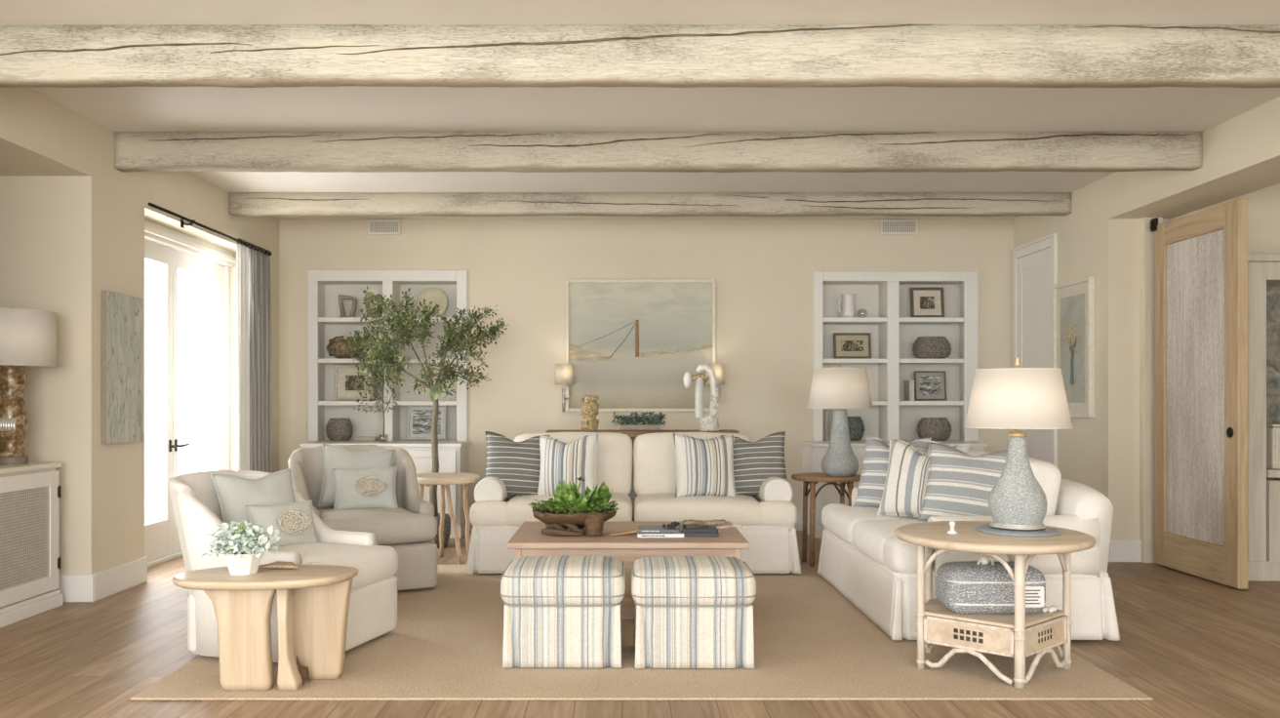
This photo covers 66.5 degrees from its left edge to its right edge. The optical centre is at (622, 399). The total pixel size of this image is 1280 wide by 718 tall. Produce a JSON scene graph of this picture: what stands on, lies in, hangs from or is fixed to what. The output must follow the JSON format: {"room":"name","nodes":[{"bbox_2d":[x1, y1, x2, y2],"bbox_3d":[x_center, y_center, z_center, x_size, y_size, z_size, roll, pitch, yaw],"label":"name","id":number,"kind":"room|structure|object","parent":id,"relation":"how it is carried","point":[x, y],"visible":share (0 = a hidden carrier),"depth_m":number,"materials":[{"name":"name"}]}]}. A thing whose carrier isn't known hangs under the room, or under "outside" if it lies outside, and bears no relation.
{"room":"living room","nodes":[
{"label":"living room","id":0,"kind":"room"},
{"bbox_2d":[0,87,279,573],"bbox_3d":[-4.015,-0.280,3.450,1.770,2.940,11.500,0,0,0],"label":"wall","id":1,"kind":"structure","parent":0,"point":[72,222],"depth_m":5.75,"materials":[{"name":"beige paint"}]},
{"bbox_2d":[56,557,147,601],"bbox_3d":[-3.955,1.107,7.315,1.690,0.165,3.170,0,0,0],"label":"baseboard","id":2,"kind":"structure","parent":1,"relation":"attached to","point":[74,587],"depth_m":5.84,"materials":[{"name":"white paint"}]},
{"bbox_2d":[101,290,142,443],"bbox_3d":[-3.110,-0.195,6.070,0.039,0.920,0.430,0,0,0],"label":"canvas painting","id":3,"kind":"object","parent":1,"relation":"attached to","point":[121,314],"visible":1,"depth_m":6.02},
{"bbox_2d":[144,218,236,567],"bbox_3d":[-3.395,-0.035,7.370,0.210,2.450,1.960,0,0,0],"label":"window","id":4,"kind":"structure","parent":1,"relation":"in","point":[156,233],"depth_m":8.13,"materials":[{"name":"white paint"}]},
{"bbox_2d":[144,240,176,561],"bbox_3d":[-3.388,0.010,6.905,0.104,2.300,0.930,0,0,0],"label":"door","id":5,"kind":"structure","parent":4,"relation":"attached to","point":[158,535],"depth_m":7.29,"materials":[{"name":"white paint"}]},
{"bbox_2d":[172,249,223,553],"bbox_3d":[-3.388,0.010,7.835,0.104,2.300,0.930,0,0,0],"label":"door","id":6,"kind":"structure","parent":4,"relation":"attached to","point":[182,261],"depth_m":8.00,"materials":[{"name":"white paint"}]},
{"bbox_2d":[147,202,271,255],"bbox_3d":[-3.083,-1.260,7.380,0.097,0.070,2.160,0,0,0],"label":"curtain rod","id":7,"kind":"object","parent":1,"relation":"attached to","point":[182,219],"visible":0.9,"depth_m":6.95,"materials":[{"name":"metal"}]},
{"bbox_2d":[235,238,272,473],"bbox_3d":[-3.057,-0.059,8.089,0.081,2.458,0.747,0,0,0],"label":"curtain","id":8,"kind":"object","parent":7,"relation":"hanging from","point":[254,390],"visible":0.88,"depth_m":8.02,"materials":[{"name":"fabric"}]},
{"bbox_2d":[0,0,1279,219],"bbox_3d":[1.550,-1.710,3.400,10.300,0.120,11.600,0,0,0],"label":"ceiling","id":9,"kind":"structure","parent":0,"point":[343,108],"depth_m":5.37,"materials":[{"name":"paint"}]},
{"bbox_2d":[0,24,1279,87],"bbox_3d":[0.220,-1.527,4.348,6.700,0.259,0.134,0,0,0],"label":"ceiling beam","id":10,"kind":"structure","parent":9,"relation":"attached to","point":[32,56],"depth_m":4.29,"materials":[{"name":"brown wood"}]},
{"bbox_2d":[228,192,1072,216],"bbox_3d":[0.220,-1.562,7.819,6.700,0.175,0.153,0,0,0],"label":"ceiling beam","id":11,"kind":"structure","parent":9,"relation":"attached to","point":[260,204],"depth_m":7.75,"materials":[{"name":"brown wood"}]},
{"bbox_2d":[114,131,1202,172],"bbox_3d":[0.220,-1.537,6.071,6.700,0.227,0.157,0,0,0],"label":"ceiling beam","id":12,"kind":"structure","parent":9,"relation":"attached to","point":[134,151],"depth_m":6.00,"materials":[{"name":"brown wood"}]},
{"bbox_2d":[0,530,1279,717],"bbox_3d":[0.850,1.240,3.450,11.700,0.100,11.500,0,0,0],"label":"floor","id":13,"kind":"structure","parent":0,"point":[1198,647],"depth_m":4.26,"materials":[{"name":"brown wood"}]},
{"bbox_2d":[0,462,62,628],"bbox_3d":[-3.505,0.775,4.920,0.530,0.830,1.480,0,0,0],"label":"base cabinet","id":14,"kind":"object","parent":13,"relation":"on","point":[30,493],"visible":0.99,"depth_m":5.35,"materials":[{"name":"white paint"}]},
{"bbox_2d":[0,306,57,465],"bbox_3d":[-3.420,-0.083,5.460,0.450,0.885,0.450,0,0,0],"label":"table lamp","id":15,"kind":"object","parent":14,"relation":"on","point":[27,337],"visible":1,"depth_m":5.39,"materials":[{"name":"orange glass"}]},
{"bbox_2d":[299,270,470,538],"bbox_3d":[-2.125,0.004,8.806,1.480,2.373,0.887,0,0,0],"label":"bookcase","id":16,"kind":"object","parent":13,"relation":"on","point":[325,323],"visible":0.41,"depth_m":8.89,"materials":[{"name":"white paint"}]},
{"bbox_2d":[325,418,353,440],"bbox_3d":[-2.616,0.272,9.020,0.249,0.205,0.224,0,0,0],"label":"woven basket","id":17,"kind":"object","parent":16,"relation":"on","point":[337,429],"visible":1,"depth_m":8.94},
{"bbox_2d":[325,335,360,359],"bbox_3d":[-2.569,-0.484,9.021,0.341,0.223,0.221,0,0,0],"label":"shell bowl","id":18,"kind":"object","parent":16,"relation":"on","point":[337,346],"visible":0.7,"depth_m":8.95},
{"bbox_2d":[334,365,374,399],"bbox_3d":[-2.489,-0.160,9.068,0.362,0.325,0.064,0,0,0],"label":"frame","id":19,"kind":"object","parent":16,"relation":"on","point":[345,382],"visible":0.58,"depth_m":9.06,"materials":[{"name":"brown wood"}]},
{"bbox_2d":[344,375,364,390],"bbox_3d":[-2.489,-0.160,9.068,0.178,0.142,0.005,0,-7,0],"label":"print","id":20,"kind":"object","parent":19,"relation":"attached to","point":[350,382],"depth_m":9.06},
{"bbox_2d":[349,304,400,440],"bbox_3d":[-2.181,-0.237,8.621,0.461,1.225,0.308,0,0,0],"label":"sapling","id":21,"kind":"object","parent":16,"relation":"on","point":[361,310],"visible":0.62,"depth_m":8.61,"materials":[{"name":"green plant"}]},
{"bbox_2d":[299,440,470,446],"bbox_3d":[-2.110,0.390,8.807,1.449,0.030,0.845,0,0,0],"label":"countertop","id":22,"kind":"structure","parent":16,"relation":"on","point":[397,443],"depth_m":8.43,"materials":[{"name":"white paint"}]},
{"bbox_2d":[406,405,446,439],"bbox_3d":[-1.819,0.204,9.068,0.362,0.330,0.064,0,0,0],"label":"frame","id":23,"kind":"object","parent":16,"relation":"on","point":[419,418],"visible":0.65,"depth_m":9.06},
{"bbox_2d":[412,409,440,434],"bbox_3d":[-1.819,0.204,9.068,0.258,0.226,0.005,0,-7,0],"label":"print","id":24,"kind":"object","parent":23,"relation":"attached to","point":[421,419],"depth_m":9.07},
{"bbox_2d":[416,287,447,317],"bbox_3d":[-1.777,-0.912,9.123,0.290,0.286,0.066,0,0,0],"label":"plate","id":25,"kind":"object","parent":16,"relation":"on","point":[437,296],"visible":0.86,"depth_m":9.13,"materials":[{"name":"beige ceramic"}]},
{"bbox_2d":[343,285,508,548],"bbox_3d":[-1.585,0.136,7.905,1.309,2.109,0.615,0,0,-4],"label":"indoor tree","id":26,"kind":"object","parent":13,"relation":"on","point":[407,329],"visible":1,"depth_m":7.85,"materials":[{"name":"green plant"}]},
{"bbox_2d":[416,472,479,564],"bbox_3d":[-1.325,0.874,7.190,0.540,0.643,0.540,0,0,0],"label":"round side table","id":27,"kind":"object","parent":13,"relation":"on","point":[445,479],"visible":0.77,"depth_m":7.07,"materials":[{"name":"brown wood"}]},
{"bbox_2d":[129,564,1152,700],"bbox_3d":[0.075,1.184,5.430,4.050,0.012,3.140,0,0,0],"label":"area rug","id":28,"kind":"object","parent":13,"relation":"on","point":[812,643],"visible":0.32,"depth_m":4.25,"materials":[{"name":"carpet"}]},
{"bbox_2d":[171,564,359,690],"bbox_3d":[-1.489,0.950,4.082,0.725,0.455,0.429,0,0,0],"label":"table","id":29,"kind":"object","parent":28,"relation":"on","point":[313,600],"visible":0.99,"depth_m":3.96,"materials":[{"name":"brown wood"}]},
{"bbox_2d":[201,520,280,575],"bbox_3d":[-1.580,0.611,4.065,0.303,0.222,0.270,0,0,0],"label":"potted plant","id":30,"kind":"object","parent":29,"relation":"on","point":[242,549],"visible":1,"depth_m":4.02,"materials":[{"name":"plant"}]},
{"bbox_2d":[167,469,398,662],"bbox_3d":[-1.657,0.756,4.736,0.920,0.803,0.785,0,0,16],"label":"armchair","id":31,"kind":"object","parent":28,"relation":"on","point":[373,610],"visible":0.47,"depth_m":4.56,"materials":[{"name":"white fabric"}]},
{"bbox_2d":[210,468,295,528],"bbox_3d":[-1.814,0.547,4.882,0.200,0.383,0.450,0,0,41],"label":"throw pillow","id":32,"kind":"object","parent":31,"relation":"on","point":[233,492],"visible":0.56,"depth_m":4.80,"materials":[{"name":"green fabric"}]},
{"bbox_2d":[244,499,319,548],"bbox_3d":[-1.664,0.627,4.804,0.346,0.239,0.183,0,0,-44],"label":"throw pillow","id":33,"kind":"object","parent":31,"relation":"on","point":[294,521],"visible":0.84,"depth_m":4.76,"materials":[{"name":"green fabric"}]},
{"bbox_2d":[270,542,398,591],"bbox_3d":[-1.526,0.818,4.699,0.650,0.223,0.728,0,0,16],"label":"seat cushion","id":34,"kind":"object","parent":31,"relation":"on","point":[377,565],"depth_m":4.67,"materials":[{"name":"white fabric"}]},
{"bbox_2d":[287,444,437,590],"bbox_3d":[-1.680,0.732,6.260,0.816,0.853,0.932,0,0,-27],"label":"armchair","id":35,"kind":"object","parent":28,"relation":"on","point":[411,528],"visible":0.51,"depth_m":6.01,"materials":[{"name":"fabric"}]},
{"bbox_2d":[318,442,396,506],"bbox_3d":[-1.747,0.508,6.446,0.525,0.454,0.200,0,0,-24],"label":"throw pillow","id":36,"kind":"object","parent":35,"relation":"on","point":[335,457],"visible":0.56,"depth_m":6.39,"materials":[{"name":"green fabric"}]},
{"bbox_2d":[331,466,398,510],"bbox_3d":[-1.633,0.571,6.204,0.406,0.280,0.193,0,0,-19],"label":"throw pillow","id":37,"kind":"object","parent":35,"relation":"on","point":[374,487],"visible":0.96,"depth_m":6.15,"materials":[{"name":"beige fabric"}]},
{"bbox_2d":[318,507,437,545],"bbox_3d":[-1.625,0.792,6.152,0.768,0.223,0.690,0,0,-27],"label":"seat cushion","id":38,"kind":"object","parent":35,"relation":"on","point":[400,526],"depth_m":5.94,"materials":[{"name":"fabric"}]},
{"bbox_2d":[499,556,625,668],"bbox_3d":[-0.265,0.953,4.490,0.559,0.440,0.469,0,0,0],"label":"ottoman","id":39,"kind":"object","parent":28,"relation":"on","point":[559,611],"visible":1,"depth_m":4.28,"materials":[{"name":"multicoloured fabric"}]},
{"bbox_2d":[500,556,625,604],"bbox_3d":[-0.265,0.832,4.490,0.559,0.198,0.469,0,0,0],"label":"cushion","id":40,"kind":"object","parent":39,"relation":"on","point":[527,580],"depth_m":4.27,"materials":[{"name":"multicoloured fabric"}]},
{"bbox_2d":[506,520,750,625],"bbox_3d":[0.030,0.959,5.500,1.260,0.437,0.900,0,0,0],"label":"coffee table","id":41,"kind":"object","parent":28,"relation":"on","point":[529,540],"visible":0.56,"depth_m":5.08,"materials":[{"name":"brown wood"}]},
{"bbox_2d":[527,476,619,536],"bbox_3d":[-0.270,0.583,5.418,0.534,0.309,0.388,0,0,0],"label":"potted plant","id":42,"kind":"object","parent":41,"relation":"on","point":[570,509],"visible":1,"depth_m":5.33,"materials":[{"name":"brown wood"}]},
{"bbox_2d":[532,508,616,525],"bbox_3d":[-0.266,0.652,5.416,0.470,0.102,0.346,0,0,0],"label":"bowl","id":43,"kind":"object","parent":42,"relation":"on","point":[549,516],"depth_m":5.29,"materials":[{"name":"brown wood"}]},
{"bbox_2d":[582,510,606,536],"bbox_3d":[-0.156,0.673,5.310,0.140,0.126,0.140,0,0,0],"label":"plant pot","id":44,"kind":"object","parent":42,"relation":"on","point":[593,521],"depth_m":5.27,"materials":[{"name":"brown wood"}]},
{"bbox_2d":[636,528,683,537],"bbox_3d":[0.204,0.731,5.360,0.250,0.018,0.221,0,0,-2],"label":"magazine","id":45,"kind":"object","parent":41,"relation":"on","point":[678,534],"visible":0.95,"depth_m":5.25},
{"bbox_2d":[638,524,677,532],"bbox_3d":[0.194,0.711,5.380,0.210,0.014,0.201,0,0,1],"label":"magazine","id":46,"kind":"object","parent":45,"relation":"on","point":[642,528],"visible":0.96,"depth_m":5.31,"materials":[{"name":"paper"}]},
{"bbox_2d":[683,532,719,537],"bbox_3d":[0.429,0.729,5.372,0.190,0.022,0.220,0,0,2],"label":"magazine","id":47,"kind":"object","parent":41,"relation":"on","point":[686,535],"visible":0.59,"depth_m":5.26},
{"bbox_2d":[678,524,718,532],"bbox_3d":[0.414,0.709,5.380,0.200,0.018,0.190,0,0,-3],"label":"magazine","id":48,"kind":"object","parent":47,"relation":"on","point":[689,529],"visible":0.88,"depth_m":5.29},
{"bbox_2d":[465,431,801,573],"bbox_3d":[0.074,0.699,7.019,2.254,0.931,0.974,0,0,0],"label":"sofa","id":49,"kind":"object","parent":28,"relation":"on","point":[642,479],"visible":0.55,"depth_m":6.57,"materials":[{"name":"white fabric"}]},
{"bbox_2d":[469,500,507,525],"bbox_3d":[-0.890,0.777,6.617,0.289,0.184,0.130,0,0,0],"label":"cushion","id":50,"kind":"object","parent":49,"relation":"on","point":[482,512],"depth_m":6.56,"materials":[{"name":"beige fabric"}]},
{"bbox_2d":[484,431,550,495],"bbox_3d":[-0.761,0.463,6.978,0.497,0.487,0.187,0,0,-10],"label":"throw pillow","id":51,"kind":"object","parent":49,"relation":"on","point":[517,464],"visible":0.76,"depth_m":6.92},
{"bbox_2d":[537,432,599,496],"bbox_3d":[-0.384,0.466,6.838,0.474,0.473,0.197,0,0,17],"label":"throw pillow","id":52,"kind":"object","parent":49,"relation":"on","point":[560,460],"visible":0.83,"depth_m":6.78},
{"bbox_2d":[505,493,633,525],"bbox_3d":[-0.370,0.778,6.872,0.890,0.224,0.669,0,0,0],"label":"seat cushion","id":53,"kind":"object","parent":49,"relation":"on","point":[518,511],"depth_m":6.56,"materials":[{"name":"beige fabric"}]},
{"bbox_2d":[513,432,632,495],"bbox_3d":[-0.369,0.489,7.211,0.889,0.506,0.286,0,0,0],"label":"cushion","id":54,"kind":"object","parent":49,"relation":"on","point":[614,454],"depth_m":7.12,"materials":[{"name":"beige fabric"}]},
{"bbox_2d":[633,431,752,495],"bbox_3d":[0.520,0.487,7.210,0.884,0.507,0.291,0,0,0],"label":"cushion","id":55,"kind":"object","parent":49,"relation":"on","point":[654,454],"depth_m":7.11,"materials":[{"name":"beige fabric"}]},
{"bbox_2d":[633,493,761,526],"bbox_3d":[0.521,0.778,6.870,0.891,0.224,0.666,0,0,0],"label":"seat cushion","id":56,"kind":"object","parent":49,"relation":"on","point":[743,510],"depth_m":6.55,"materials":[{"name":"beige fabric"}]},
{"bbox_2d":[673,433,737,497],"bbox_3d":[0.579,0.464,6.834,0.465,0.468,0.197,0,0,-9],"label":"throw pillow","id":57,"kind":"object","parent":49,"relation":"on","point":[704,467],"visible":0.98,"depth_m":6.77,"materials":[{"name":"fabric"}]},
{"bbox_2d":[720,430,787,495],"bbox_3d":[0.947,0.463,6.976,0.490,0.488,0.194,0,0,5],"label":"throw pillow","id":58,"kind":"object","parent":49,"relation":"on","point":[754,462],"visible":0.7,"depth_m":6.91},
{"bbox_2d":[759,500,797,525],"bbox_3d":[1.040,0.777,6.617,0.289,0.184,0.130,0,0,0],"label":"cushion","id":59,"kind":"object","parent":49,"relation":"on","point":[771,512],"depth_m":6.56,"materials":[{"name":"beige fabric"}]},
{"bbox_2d":[630,556,757,668],"bbox_3d":[0.316,0.953,4.480,0.559,0.440,0.469,0,0,0],"label":"ottoman","id":60,"kind":"object","parent":28,"relation":"on","point":[691,612],"visible":1,"depth_m":4.27,"materials":[{"name":"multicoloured fabric"}]},
{"bbox_2d":[630,556,756,604],"bbox_3d":[0.316,0.832,4.480,0.559,0.198,0.469,0,0,0],"label":"cushion","id":61,"kind":"object","parent":60,"relation":"on","point":[655,580],"depth_m":4.26,"materials":[{"name":"multicoloured fabric"}]},
{"bbox_2d":[816,447,1119,640],"bbox_3d":[1.862,0.729,5.639,1.114,0.872,1.834,0,0,0],"label":"sofa","id":62,"kind":"object","parent":28,"relation":"on","point":[861,555],"visible":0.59,"depth_m":4.80,"materials":[{"name":"white fabric"}]},
{"bbox_2d":[821,503,848,530],"bbox_3d":[1.422,0.777,6.410,0.200,0.184,0.260,0,0,0],"label":"cushion","id":63,"kind":"object","parent":62,"relation":"on","point":[825,510],"depth_m":6.38,"materials":[{"name":"white fabric"}]},
{"bbox_2d":[827,506,918,545],"bbox_3d":[1.712,0.778,5.996,0.809,0.224,0.708,0,0,0],"label":"seat cushion","id":64,"kind":"object","parent":62,"relation":"on","point":[841,520],"depth_m":5.89,"materials":[{"name":"white fabric"}]},
{"bbox_2d":[852,520,923,565],"bbox_3d":[1.710,0.778,5.285,0.805,0.223,0.711,0,0,0],"label":"seat cushion","id":65,"kind":"object","parent":62,"relation":"on","point":[870,539],"depth_m":5.26,"materials":[{"name":"white fabric"}]},
{"bbox_2d":[853,435,931,507],"bbox_3d":[1.669,0.462,6.059,0.203,0.468,0.487,0,0,-37],"label":"throw pillow","id":66,"kind":"object","parent":62,"relation":"on","point":[874,470],"visible":0.44,"depth_m":6.08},
{"bbox_2d":[877,438,970,518],"bbox_3d":[1.735,0.466,5.640,0.508,0.482,0.208,0,0,40],"label":"throw pillow","id":67,"kind":"object","parent":62,"relation":"on","point":[903,494],"visible":0.48,"depth_m":5.64,"materials":[{"name":"fabric"}]},
{"bbox_2d":[917,440,1007,521],"bbox_3d":[1.883,0.470,5.297,0.539,0.484,0.207,0,0,34],"label":"throw pillow","id":68,"kind":"object","parent":62,"relation":"on","point":[959,483],"visible":0.68,"depth_m":5.26,"materials":[{"name":"fabric"}]},
{"bbox_2d":[1028,456,1061,516],"bbox_3d":[2.119,0.516,5.286,0.281,0.448,0.708,0,0,0],"label":"cushion","id":69,"kind":"object","parent":62,"relation":"on","point":[1048,475],"depth_m":4.94,"materials":[{"name":"white fabric"}]},
{"bbox_2d":[895,520,1095,688],"bbox_3d":[1.629,0.879,4.300,0.824,0.595,0.824,0,0,0],"label":"table","id":70,"kind":"object","parent":28,"relation":"on","point":[1025,635],"visible":0.87,"depth_m":4.14,"materials":[{"name":"brown wood"}]},
{"bbox_2d":[935,555,1046,614],"bbox_3d":[1.619,0.805,4.299,0.443,0.258,0.264,0,0,0],"label":"basket","id":71,"kind":"object","parent":70,"relation":"on","point":[983,586],"visible":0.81,"depth_m":4.18,"materials":[{"name":"grey wicker"}]},
{"bbox_2d":[923,599,1065,628],"bbox_3d":[1.637,0.934,4.355,0.568,0.015,0.545,0,0,41],"label":"shelf","id":72,"kind":"object","parent":70,"relation":"attached to","point":[933,608],"depth_m":4.17,"materials":[{"name":"brown wood"}]},
{"bbox_2d":[963,356,1073,537],"bbox_3d":[1.746,0.195,4.310,0.447,0.775,0.447,0,0,19],"label":"table lamp","id":73,"kind":"object","parent":70,"relation":"on","point":[1017,398],"visible":1,"depth_m":4.20,"materials":[{"name":"fabric"}]},
{"bbox_2d":[545,430,739,449],"bbox_3d":[0.157,0.716,7.800,1.520,0.948,0.280,0,0,0],"label":"console table","id":74,"kind":"object","parent":13,"relation":"on","point":[632,434],"visible":0.19,"depth_m":7.66,"materials":[{"name":"brown wood"}]},
{"bbox_2d":[580,395,599,430],"bbox_3d":[-0.260,0.102,7.750,0.148,0.280,0.146,0,0,0],"label":"vase","id":75,"kind":"object","parent":74,"relation":"on","point":[589,409],"visible":1,"depth_m":7.70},
{"bbox_2d":[611,411,667,430],"bbox_3d":[0.135,0.166,7.749,0.457,0.152,0.202,0,0,0],"label":"succulent planter","id":76,"kind":"object","parent":74,"relation":"on","point":[632,422],"visible":1,"depth_m":7.69,"materials":[{"name":"green plant"}]},
{"bbox_2d":[682,363,719,431],"bbox_3d":[0.629,-0.022,7.750,0.293,0.533,0.169,0,0,0],"label":"sculpture","id":77,"kind":"object","parent":74,"relation":"on","point":[709,422],"visible":1,"depth_m":7.71,"materials":[{"name":"white ceramic"}]},
{"bbox_2d":[791,472,860,567],"bbox_3d":[1.480,0.865,7.030,0.524,0.650,0.524,0,0,0],"label":"table","id":78,"kind":"object","parent":13,"relation":"on","point":[813,478],"visible":0.76,"depth_m":6.89,"materials":[{"name":"brown wood"}]},
{"bbox_2d":[806,364,873,476],"bbox_3d":[1.561,0.145,7.000,0.462,0.790,0.462,0,0,0],"label":"table lamp","id":79,"kind":"object","parent":78,"relation":"on","point":[839,389],"visible":1,"depth_m":6.88,"materials":[{"name":"blue ceramic"}]},
{"bbox_2d":[800,271,987,538],"bbox_3d":[2.432,0.010,8.806,1.613,2.360,0.887,0,0,0],"label":"bookcase","id":80,"kind":"object","parent":13,"relation":"on","point":[882,299],"visible":0.52,"depth_m":8.92,"materials":[{"name":"white paint"}]},
{"bbox_2d":[838,293,855,317],"bbox_3d":[2.086,-0.865,9.020,0.134,0.225,0.134,0,0,45],"label":"ceramic pitcher","id":81,"kind":"object","parent":80,"relation":"on","point":[848,308],"visible":0.84,"depth_m":8.97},
{"bbox_2d":[833,332,871,359],"bbox_3d":[2.136,-0.503,9.068,0.344,0.240,0.053,0,0,0],"label":"frame","id":82,"kind":"object","parent":80,"relation":"on","point":[846,345],"visible":1,"depth_m":9.07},
{"bbox_2d":[847,416,864,440],"bbox_3d":[2.131,0.265,9.070,0.239,0.220,0.203,0,0,0],"label":"woven basket","id":83,"kind":"object","parent":80,"relation":"on","point":[856,424],"visible":0.61,"depth_m":8.99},
{"bbox_2d":[800,440,987,446],"bbox_3d":[2.416,0.390,8.807,1.582,0.030,0.845,0,0,0],"label":"countertop","id":84,"kind":"structure","parent":80,"relation":"on","point":[860,443],"depth_m":8.43,"materials":[{"name":"white paint"}]},
{"bbox_2d":[910,287,944,317],"bbox_3d":[2.833,-0.903,9.068,0.308,0.290,0.059,0,0,0],"label":"frame","id":85,"kind":"object","parent":80,"relation":"on","point":[924,301],"visible":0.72,"depth_m":9.07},
{"bbox_2d":[914,370,946,399],"bbox_3d":[2.860,-0.132,9.068,0.290,0.272,0.057,0,0,0],"label":"frame","id":86,"kind":"object","parent":80,"relation":"on","point":[928,384],"visible":1,"depth_m":9.07,"materials":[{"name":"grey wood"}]},
{"bbox_2d":[919,376,941,395],"bbox_3d":[2.860,-0.132,9.068,0.196,0.178,0.005,0,-7,0],"label":"print","id":87,"kind":"object","parent":86,"relation":"attached to","point":[928,385],"depth_m":9.06},
{"bbox_2d":[912,336,951,359],"bbox_3d":[2.859,-0.480,9.020,0.360,0.205,0.225,0,0,0],"label":"woven bowl","id":88,"kind":"object","parent":80,"relation":"on","point":[924,347],"visible":0.94,"depth_m":8.94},
{"bbox_2d":[917,417,951,440],"bbox_3d":[2.882,0.270,9.020,0.320,0.210,0.240,0,0,0],"label":"woven basket","id":89,"kind":"object","parent":80,"relation":"on","point":[936,428],"visible":0.98,"depth_m":8.93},
{"bbox_2d":[1247,253,1279,581],"bbox_3d":[4.870,0.115,6.615,1.560,2.150,0.450,0,0,0],"label":"tall cabinet","id":90,"kind":"object","parent":13,"relation":"on","point":[1263,269],"visible":0.58,"depth_m":6.42,"materials":[{"name":"white wood"}]},
{"bbox_2d":[1266,468,1279,478],"bbox_3d":[4.870,0.485,6.590,1.260,0.050,0.380,0,0,0],"label":"countertop","id":91,"kind":"structure","parent":90,"relation":"on","point":[1270,473],"depth_m":6.40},
{"bbox_2d":[1266,423,1279,469],"bbox_3d":[4.405,0.310,6.550,0.180,0.300,0.150,0,0,0],"label":"canister","id":92,"kind":"object","parent":91,"relation":"on","point":[1272,429],"visible":0.66,"depth_m":6.49,"materials":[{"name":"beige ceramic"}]},
{"bbox_2d":[279,219,1013,512],"bbox_3d":[0.300,-0.230,9.100,7.800,2.840,0.400,0,0,0],"label":"wall","id":93,"kind":"structure","parent":0,"point":[763,270],"depth_m":8.90,"materials":[{"name":"beige paint"}]},
{"bbox_2d":[367,219,400,234],"bbox_3d":[-2.167,-1.575,8.890,0.294,0.130,0.020,0,0,0],"label":"air vent","id":94,"kind":"object","parent":93,"relation":"in","point":[375,226],"visible":1,"depth_m":8.88,"materials":[{"name":"metal"}]},
{"bbox_2d":[369,221,399,232],"bbox_3d":[-2.167,-1.575,8.884,0.264,0.100,0.007,0,0,0],"label":"grille","id":95,"kind":"object","parent":94,"relation":"attached to","point":[375,226],"depth_m":8.89,"materials":[{"name":"metal"}]},
{"bbox_2d":[555,363,573,411],"bbox_3d":[-0.520,-0.105,8.773,0.170,0.430,0.255,0,0,0],"label":"wall sconce","id":96,"kind":"object","parent":93,"relation":"attached to","point":[564,373],"visible":1,"depth_m":8.67,"materials":[{"name":"fabric"}]},
{"bbox_2d":[565,279,716,411],"bbox_3d":[0.165,-0.494,8.874,1.362,1.202,0.050,0,0,0],"label":"framed painting","id":97,"kind":"object","parent":93,"relation":"attached to","point":[631,344],"visible":0.98,"depth_m":8.87,"materials":[{"name":"paper"}]},
{"bbox_2d":[880,219,918,234],"bbox_3d":[2.519,-1.575,8.890,0.338,0.130,0.020,0,0,0],"label":"air vent","id":98,"kind":"object","parent":93,"relation":"in","point":[887,226],"visible":1,"depth_m":8.88,"materials":[{"name":"metal"}]},
{"bbox_2d":[881,221,916,232],"bbox_3d":[2.519,-1.575,8.884,0.308,0.100,0.007,0,0,0],"label":"grille","id":99,"kind":"object","parent":98,"relation":"attached to","point":[887,226],"depth_m":8.89,"materials":[{"name":"metal"}]},
{"bbox_2d":[882,535,925,573],"bbox_3d":[1.422,0.777,4.870,0.200,0.184,0.260,0,0,0],"label":"armrest","id":100,"kind":"object","parent":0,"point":[900,556],"depth_m":4.76,"materials":[{"name":"white fabric"}]},
{"bbox_2d":[976,523,1060,537],"bbox_3d":[1.746,0.573,4.310,0.344,0.018,0.344,0,0,0],"label":"tray","id":101,"kind":"object","parent":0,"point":[1037,531],"depth_m":4.21,"materials":[{"name":"grey stone"}]},
{"bbox_2d":[1013,96,1279,539],"bbox_3d":[5.085,-0.230,3.450,3.030,2.840,11.500,0,0,0],"label":"wall","id":102,"kind":"structure","parent":0,"point":[1100,238],"depth_m":7.17,"materials":[{"name":"beige paint"}]},
{"bbox_2d":[1010,233,1058,467],"bbox_3d":[3.550,-0.090,8.430,0.040,2.560,0.880,0,0,0],"label":"door","id":103,"kind":"structure","parent":102,"relation":"in","point":[1034,262],"depth_m":8.39,"materials":[{"name":"white paint"}]},
{"bbox_2d":[1051,276,1094,417],"bbox_3d":[3.546,-0.400,7.685,0.045,1.070,0.640,0,0,0],"label":"framed picture","id":104,"kind":"object","parent":102,"relation":"attached to","point":[1072,301],"visible":0.98,"depth_m":7.62,"materials":[{"name":"beige paper"}]},
{"bbox_2d":[1060,292,1084,402],"bbox_3d":[3.546,-0.400,7.685,0.009,0.840,0.410,0,0,0],"label":"print","id":105,"kind":"object","parent":104,"relation":"attached to","point":[1072,304],"depth_m":7.66},
{"bbox_2d":[1108,539,1140,561],"bbox_3d":[3.790,1.107,7.575,0.480,0.165,0.850,0,0,0],"label":"baseboard","id":106,"kind":"structure","parent":102,"relation":"attached to","point":[1120,550],"depth_m":7.15,"materials":[{"name":"white paint"}]},
{"bbox_2d":[1139,217,1162,562],"bbox_3d":[3.870,-0.070,7.140,0.140,2.520,0.060,0,0,0],"label":"trim","id":107,"kind":"structure","parent":102,"relation":"attached to","point":[1146,237],"depth_m":7.11,"materials":[{"name":"paint"}]},
{"bbox_2d":[1150,198,1247,588],"bbox_3d":[3.848,-0.065,6.560,0.095,2.480,0.980,0,0,0],"label":"wooden door","id":108,"kind":"structure","parent":102,"relation":"in","point":[1201,257],"depth_m":6.46,"materials":[{"name":"brown wood"}]},
{"label":"outside","id":109,"kind":"structure","parent":0,"visible":0},
{"bbox_2d":[144,433,201,523],"bbox_3d":[-22.500,1.415,5.000,35.000,0.150,70.000,0,0,0],"label":"ground","id":110,"kind":"structure","parent":109,"point":[189,458],"depth_m":20.46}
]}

